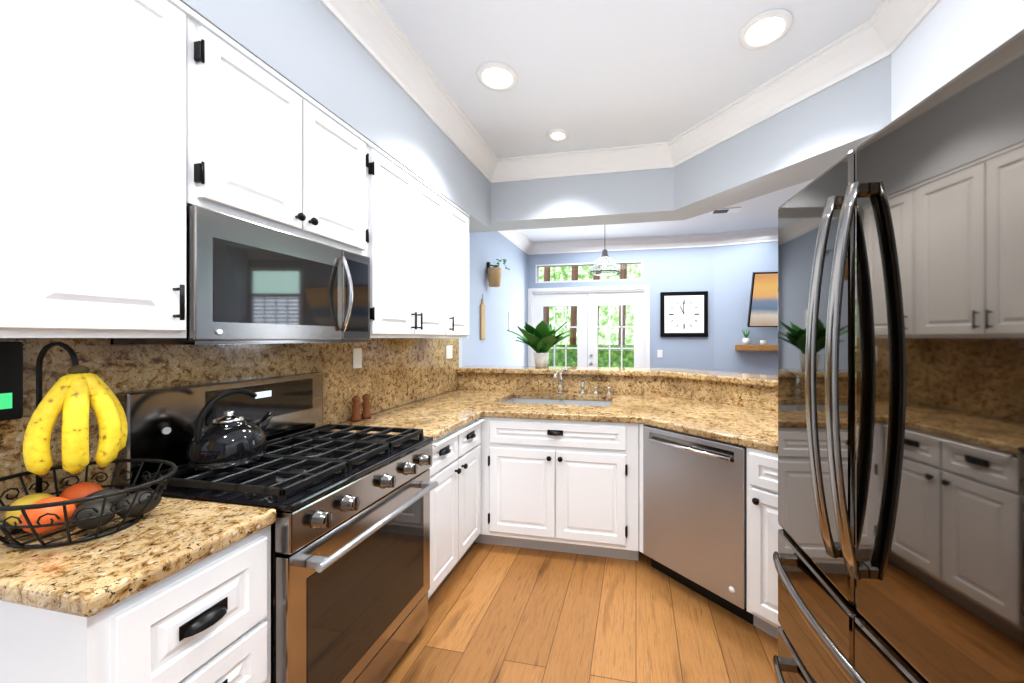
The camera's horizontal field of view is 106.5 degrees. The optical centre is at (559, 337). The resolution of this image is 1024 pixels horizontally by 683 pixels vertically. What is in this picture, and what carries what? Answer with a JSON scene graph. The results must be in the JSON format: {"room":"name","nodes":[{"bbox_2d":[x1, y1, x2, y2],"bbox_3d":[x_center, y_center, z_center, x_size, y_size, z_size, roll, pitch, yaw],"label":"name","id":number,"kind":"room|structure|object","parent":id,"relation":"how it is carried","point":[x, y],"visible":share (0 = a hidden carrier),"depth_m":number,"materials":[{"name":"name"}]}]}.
{"room":"kitchen","nodes":[
{"label":"kitchen","id":0,"kind":"room"},
{"bbox_2d":[0,0,1023,522],"bbox_3d":[1.308,-0.120,1.482,5.463,3.000,8.020,0,0,11],"label":"wall","id":1,"kind":"structure","parent":0,"point":[944,42],"depth_m":5.03,"materials":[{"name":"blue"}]},
{"bbox_2d":[0,0,199,337],"bbox_3d":[-1.283,-0.485,0.972,0.337,0.970,0.363,0,0,11],"label":"upper cabinet","id":2,"kind":"object","parent":1,"relation":"attached to","point":[130,130],"depth_m":0.92,"materials":[{"name":"white wood"}]},
{"bbox_2d":[0,338,458,520],"bbox_3d":[-1.209,0.235,2.163,0.019,0.467,2.728,0,0,11],"label":"backsplash","id":3,"kind":"structure","parent":1,"relation":"attached to","point":[393,373],"depth_m":1.49,"materials":[{"name":"stone"}]},
{"bbox_2d":[0,342,22,420],"bbox_3d":[-1.426,0.110,0.948,0.031,0.200,0.100,0,0,11],"label":"display screen","id":4,"kind":"object","parent":3,"relation":"attached to","point":[11,380],"depth_m":0.97,"materials":[{"name":"black"}]},
{"bbox_2d":[353,348,361,368],"bbox_3d":[-1.184,0.118,2.221,0.005,0.116,0.070,0,0,11],"label":"electrical outlet plate","id":5,"kind":"object","parent":3,"relation":"attached to","point":[357,352],"depth_m":2.22,"materials":[{"name":"white plastic"}]},
{"bbox_2d":[446,345,452,358],"bbox_3d":[-0.966,0.123,3.314,0.005,0.116,0.115,0,0,11],"label":"electrical outlet plate","id":6,"kind":"object","parent":3,"relation":"attached to","point":[449,349],"depth_m":3.31,"materials":[{"name":"white plastic"}]},
{"bbox_2d":[200,16,375,259],"bbox_3d":[-1.172,-0.685,1.525,0.337,0.570,0.760,0,0,11],"label":"upper cabinet","id":7,"kind":"object","parent":1,"relation":"attached to","point":[271,155],"depth_m":1.39,"materials":[{"name":"white wood"}]},
{"bbox_2d":[108,205,370,344],"bbox_3d":[-1.139,-0.186,1.518,0.403,0.417,0.756,0,0,11],"label":"microwave","id":8,"kind":"object","parent":7,"relation":"attached to","point":[249,282],"visible":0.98,"depth_m":1.33,"materials":[{"name":"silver metal"}]},
{"bbox_2d":[370,146,447,337],"bbox_3d":[-1.022,-0.485,2.274,0.337,0.970,0.764,0,0,11],"label":"upper cabinet","id":9,"kind":"object","parent":1,"relation":"attached to","point":[409,271],"depth_m":2.18,"materials":[{"name":"white wood"}]},
{"bbox_2d":[448,199,469,337],"bbox_3d":[-0.909,-0.485,2.839,0.337,0.970,0.389,0,0,11],"label":"upper cabinet","id":10,"kind":"object","parent":1,"relation":"attached to","point":[458,220],"depth_m":2.80,"materials":[{"name":"white wood"}]},
{"bbox_2d":[480,299,484,339],"bbox_3d":[-0.827,-0.225,4.071,0.019,0.490,0.110,0,0,11],"label":"wall decor","id":11,"kind":"object","parent":1,"relation":"attached to","point":[482,321],"visible":0.98,"depth_m":4.04,"materials":[{"name":"wood"}]},
{"bbox_2d":[487,259,509,286],"bbox_3d":[-0.689,-0.747,4.392,0.164,0.355,0.544,0,0,11],"label":"wall basket","id":12,"kind":"object","parent":1,"relation":"attached to","point":[494,272],"depth_m":4.15,"materials":[{"name":"wicker"}]},
{"bbox_2d":[509,312,512,330],"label":"outlet","id":13,"kind":"object","parent":1,"relation":"attached to","point":[510,313],"depth_m":5.02,"materials":[{"name":"white"}]},
{"bbox_2d":[528,261,649,367],"bbox_3d":[0.408,0.133,5.662,1.810,2.494,0.165,0,0,11],"label":"french door","id":14,"kind":"structure","parent":1,"relation":"attached to","point":[608,326],"depth_m":5.64,"materials":[{"name":"white wood"}]},
{"bbox_2d":[319,0,940,254],"bbox_3d":[1.306,-1.405,1.472,5.223,0.270,7.800,0,0,11],"label":"crown molding","id":15,"kind":"structure","parent":1,"relation":"attached to","point":[884,31],"depth_m":2.43,"materials":[{"name":"white wood"}]},
{"bbox_2d":[657,350,661,357],"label":"outlet","id":16,"kind":"object","parent":1,"relation":"attached to","point":[659,353],"depth_m":5.42,"materials":[{"name":"white plastic"}]},
{"bbox_2d":[660,291,707,336],"bbox_3d":[1.741,-0.333,5.338,0.640,0.635,0.045,0,0,11],"label":"wall clock","id":17,"kind":"object","parent":1,"relation":"attached to","point":[683,314],"visible":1,"depth_m":5.32,"materials":[{"name":"black"}]},
{"bbox_2d":[735,329,777,350],"bbox_3d":[2.979,0.022,4.811,1.380,0.286,0.198,0,0,23],"label":"floating shelf","id":18,"kind":"object","parent":1,"relation":"attached to","point":[746,346],"visible":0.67,"depth_m":4.93,"materials":[{"name":"brown wood"}]},
{"bbox_2d":[747,272,777,326],"bbox_3d":[3.007,-0.480,4.724,1.208,0.679,0.303,0,0,11],"label":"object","id":19,"kind":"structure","parent":1,"relation":"attached to","point":[763,307],"depth_m":4.77,"materials":[{"name":"multicoloured paper"}]},
{"bbox_2d":[180,0,890,242],"bbox_3d":[1.247,-1.306,1.494,5.340,0.668,8.020,0,0,11],"label":"ceiling","id":20,"kind":"structure","parent":0,"point":[595,74],"depth_m":2.18,"materials":[{"name":"white paint"}]},
{"bbox_2d":[477,62,517,90],"bbox_3d":[-0.369,-1.557,2.236,0.240,0.066,0.240,0,0,11],"label":"recessed light","id":21,"kind":"object","parent":20,"relation":"in","point":[496,77],"visible":0.98,"depth_m":2.23,"materials":[{"name":"white plastic"}]},
{"bbox_2d":[547,129,568,141],"bbox_3d":[-0.016,-1.557,2.879,0.170,0.066,0.170,0,0,11],"label":"recessed light","id":22,"kind":"object","parent":20,"relation":"in","point":[557,135],"visible":0.85,"depth_m":2.87,"materials":[{"name":"white plastic"}]},
{"bbox_2d":[589,249,620,275],"bbox_3d":[0.529,-1.089,4.483,0.370,0.659,0.370,0,0,11],"label":"pendant lamp","id":23,"kind":"object","parent":20,"relation":"hanging from","point":[604,264],"visible":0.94,"depth_m":4.39,"materials":[{"name":"clear glass"}]},
{"bbox_2d":[710,207,740,213],"bbox_3d":[1.834,-1.413,4.222,0.300,0.012,0.160,0,0,11],"label":"ceiling vent","id":24,"kind":"object","parent":20,"relation":"in","point":[728,210],"visible":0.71,"depth_m":4.20,"materials":[{"name":"white metal"}]},
{"bbox_2d":[738,9,792,49],"bbox_3d":[1.022,-1.557,1.896,0.240,0.066,0.240,0,0,11],"label":"recessed light","id":25,"kind":"object","parent":20,"relation":"in","point":[766,29],"visible":0.96,"depth_m":1.89,"materials":[{"name":"white plastic"}]},
{"bbox_2d":[383,542,777,682],"bbox_3d":[1.149,1.410,1.514,5.140,0.060,8.020,0,0,11],"label":"floor","id":26,"kind":"structure","parent":0,"point":[503,614],"depth_m":1.80,"materials":[{"name":"brown wood"}]},
{"bbox_2d":[0,525,270,682],"bbox_3d":[-1.136,0.946,0.942,0.637,0.868,0.362,0,0,11],"label":"base cabinet","id":27,"kind":"object","parent":26,"relation":"on","point":[207,620],"depth_m":0.82,"materials":[{"name":"white wood"}]},
{"bbox_2d":[0,493,275,616],"bbox_3d":[-1.124,0.491,0.932,0.626,0.042,0.376,0,0,11],"label":"countertop","id":28,"kind":"structure","parent":27,"relation":"on","point":[165,538],"depth_m":0.83,"materials":[{"name":"stone"}]},
{"bbox_2d":[0,342,177,548],"bbox_3d":[-1.198,0.239,0.943,0.420,0.460,0.320,0,0,11],"label":"fruit basket","id":29,"kind":"object","parent":28,"relation":"on","point":[75,393],"visible":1,"depth_m":0.92,"materials":[{"name":"yellow food"}]},
{"bbox_2d":[115,372,437,682],"bbox_3d":[-0.968,0.775,1.484,0.711,1.210,0.756,0,0,11],"label":"range","id":30,"kind":"object","parent":26,"relation":"on","point":[350,556],"visible":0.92,"depth_m":1.31,"materials":[{"name":"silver metal"}]},
{"bbox_2d":[185,388,273,470],"bbox_3d":[-1.148,0.303,1.350,0.214,0.249,0.271,0,0,11],"label":"kettle","id":31,"kind":"object","parent":30,"relation":"on","point":[228,439],"visible":1,"depth_m":1.26,"materials":[{"name":"black metal"}]},
{"bbox_2d":[428,418,483,599],"bbox_3d":[-0.883,0.946,2.205,0.637,0.868,0.682,0,0,11],"label":"base cabinet","id":32,"kind":"object","parent":26,"relation":"on","point":[455,503],"depth_m":2.09,"materials":[{"name":"white wood"}]},
{"bbox_2d":[474,429,513,543],"bbox_3d":[-0.756,1.070,2.835,0.635,0.620,0.595,0,0,11],"label":"base cabinet","id":33,"kind":"object","parent":26,"relation":"on","point":[497,445],"depth_m":2.44,"materials":[{"name":"white wood"}]},
{"bbox_2d":[639,424,644,552],"bbox_3d":[0.713,0.896,2.449,0.398,0.768,0.466,0,0,11],"label":"base cabinet","id":34,"kind":"object","parent":26,"relation":"on","point":[640,425],"depth_m":2.27,"materials":[{"name":"white wood"}]},
{"bbox_2d":[330,389,777,453],"bbox_3d":[0.263,0.490,2.267,2.825,0.041,1.946,0,0,11],"label":"countertop","id":35,"kind":"structure","parent":34,"relation":"on","point":[438,417],"depth_m":2.37,"materials":[{"name":"stone"}]},
{"bbox_2d":[351,395,360,421],"bbox_3d":[-1.155,0.397,2.153,0.054,0.145,0.054,0,0,11],"label":"pepper mill","id":36,"kind":"object","parent":35,"relation":"on","point":[356,414],"visible":1,"depth_m":2.14,"materials":[{"name":"brown wood"}]},
{"bbox_2d":[361,394,370,418],"bbox_3d":[-1.132,0.397,2.220,0.054,0.145,0.054,0,0,11],"label":"pepper mill","id":37,"kind":"object","parent":35,"relation":"on","point":[366,412],"visible":1,"depth_m":2.20,"materials":[{"name":"brown wood"}]},
{"bbox_2d":[503,398,611,405],"bbox_3d":[-0.030,0.647,2.923,0.875,0.266,0.490,0,0,11],"label":"sink","id":38,"kind":"object","parent":35,"relation":"in","point":[562,402],"visible":0.06,"depth_m":3.15,"materials":[{"name":"silver metal"}]},
{"bbox_2d":[553,367,569,393],"bbox_3d":[0.007,0.359,3.128,0.108,0.222,0.252,0,0,11],"label":"faucet","id":39,"kind":"object","parent":35,"relation":"on","point":[558,375],"visible":1,"depth_m":3.21,"materials":[{"name":"silver metal"}]},
{"bbox_2d":[580,379,584,393],"bbox_3d":[0.188,0.405,3.186,0.044,0.130,0.072,0,0,11],"label":"accessory","id":40,"kind":"object","parent":35,"relation":"on","point":[582,383],"visible":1,"depth_m":3.19,"materials":[{"name":"silver metal"}]},
{"bbox_2d":[593,386,597,393],"bbox_3d":[0.300,0.437,3.183,0.044,0.065,0.044,0,0,11],"label":"accessory","id":41,"kind":"object","parent":35,"relation":"on","point":[595,389],"visible":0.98,"depth_m":3.17,"materials":[{"name":"silver metal"}]},
{"bbox_2d":[606,386,611,394],"bbox_3d":[0.408,0.437,3.161,0.044,0.065,0.044,0,0,11],"label":"accessory","id":42,"kind":"object","parent":35,"relation":"on","point":[608,390],"visible":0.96,"depth_m":3.15,"materials":[{"name":"silver metal"}]},
{"bbox_2d":[643,425,752,624],"bbox_3d":[0.894,0.946,2.187,0.624,0.868,0.600,0,0,-39],"label":"dishwasher","id":43,"kind":"object","parent":26,"relation":"on","point":[695,513],"visible":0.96,"depth_m":1.97,"materials":[{"name":"silver metal"}]},
{"bbox_2d":[747,447,782,638],"bbox_3d":[1.060,0.946,1.818,0.350,0.868,0.747,0,0,11],"label":"base cabinet","id":44,"kind":"object","parent":26,"relation":"on","point":[763,526],"depth_m":1.71,"materials":[{"name":"white wood"}]},
{"bbox_2d":[773,29,1023,682],"bbox_3d":[0.938,0.480,0.774,0.784,1.800,0.743,0,0,6],"label":"fridge","id":45,"kind":"object","parent":26,"relation":"on","point":[898,556],"visible":1,"depth_m":0.66,"materials":[{"name":"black metal"}]},
{"bbox_3d":[0.377,0.849,2.881,2.848,1.063,0.981,0,0,11],"label":"wall","id":46,"kind":"structure","parent":26,"relation":"on","visible":0},
{"bbox_2d":[456,365,777,387],"bbox_3d":[0.395,0.292,2.921,2.824,0.045,1.217,0,0,11],"label":"bar ledge","id":47,"kind":"object","parent":46,"relation":"on","point":[745,378],"visible":0.79,"depth_m":3.16,"materials":[{"name":"stone"}]},
{"bbox_2d":[507,320,571,367],"bbox_3d":[-0.205,0.054,3.500,0.579,0.432,0.551,0,0,11],"label":"potted plant","id":48,"kind":"object","parent":47,"relation":"on","point":[541,339],"visible":1,"depth_m":3.43,"materials":[{"name":"green plant"}]},
{"bbox_2d":[458,373,777,410],"bbox_3d":[0.369,0.393,2.798,2.825,0.152,0.865,0,0,11],"label":"backsplash","id":49,"kind":"structure","parent":46,"relation":"attached to","point":[759,397],"depth_m":3.17,"materials":[{"name":"stone"}]}
]}

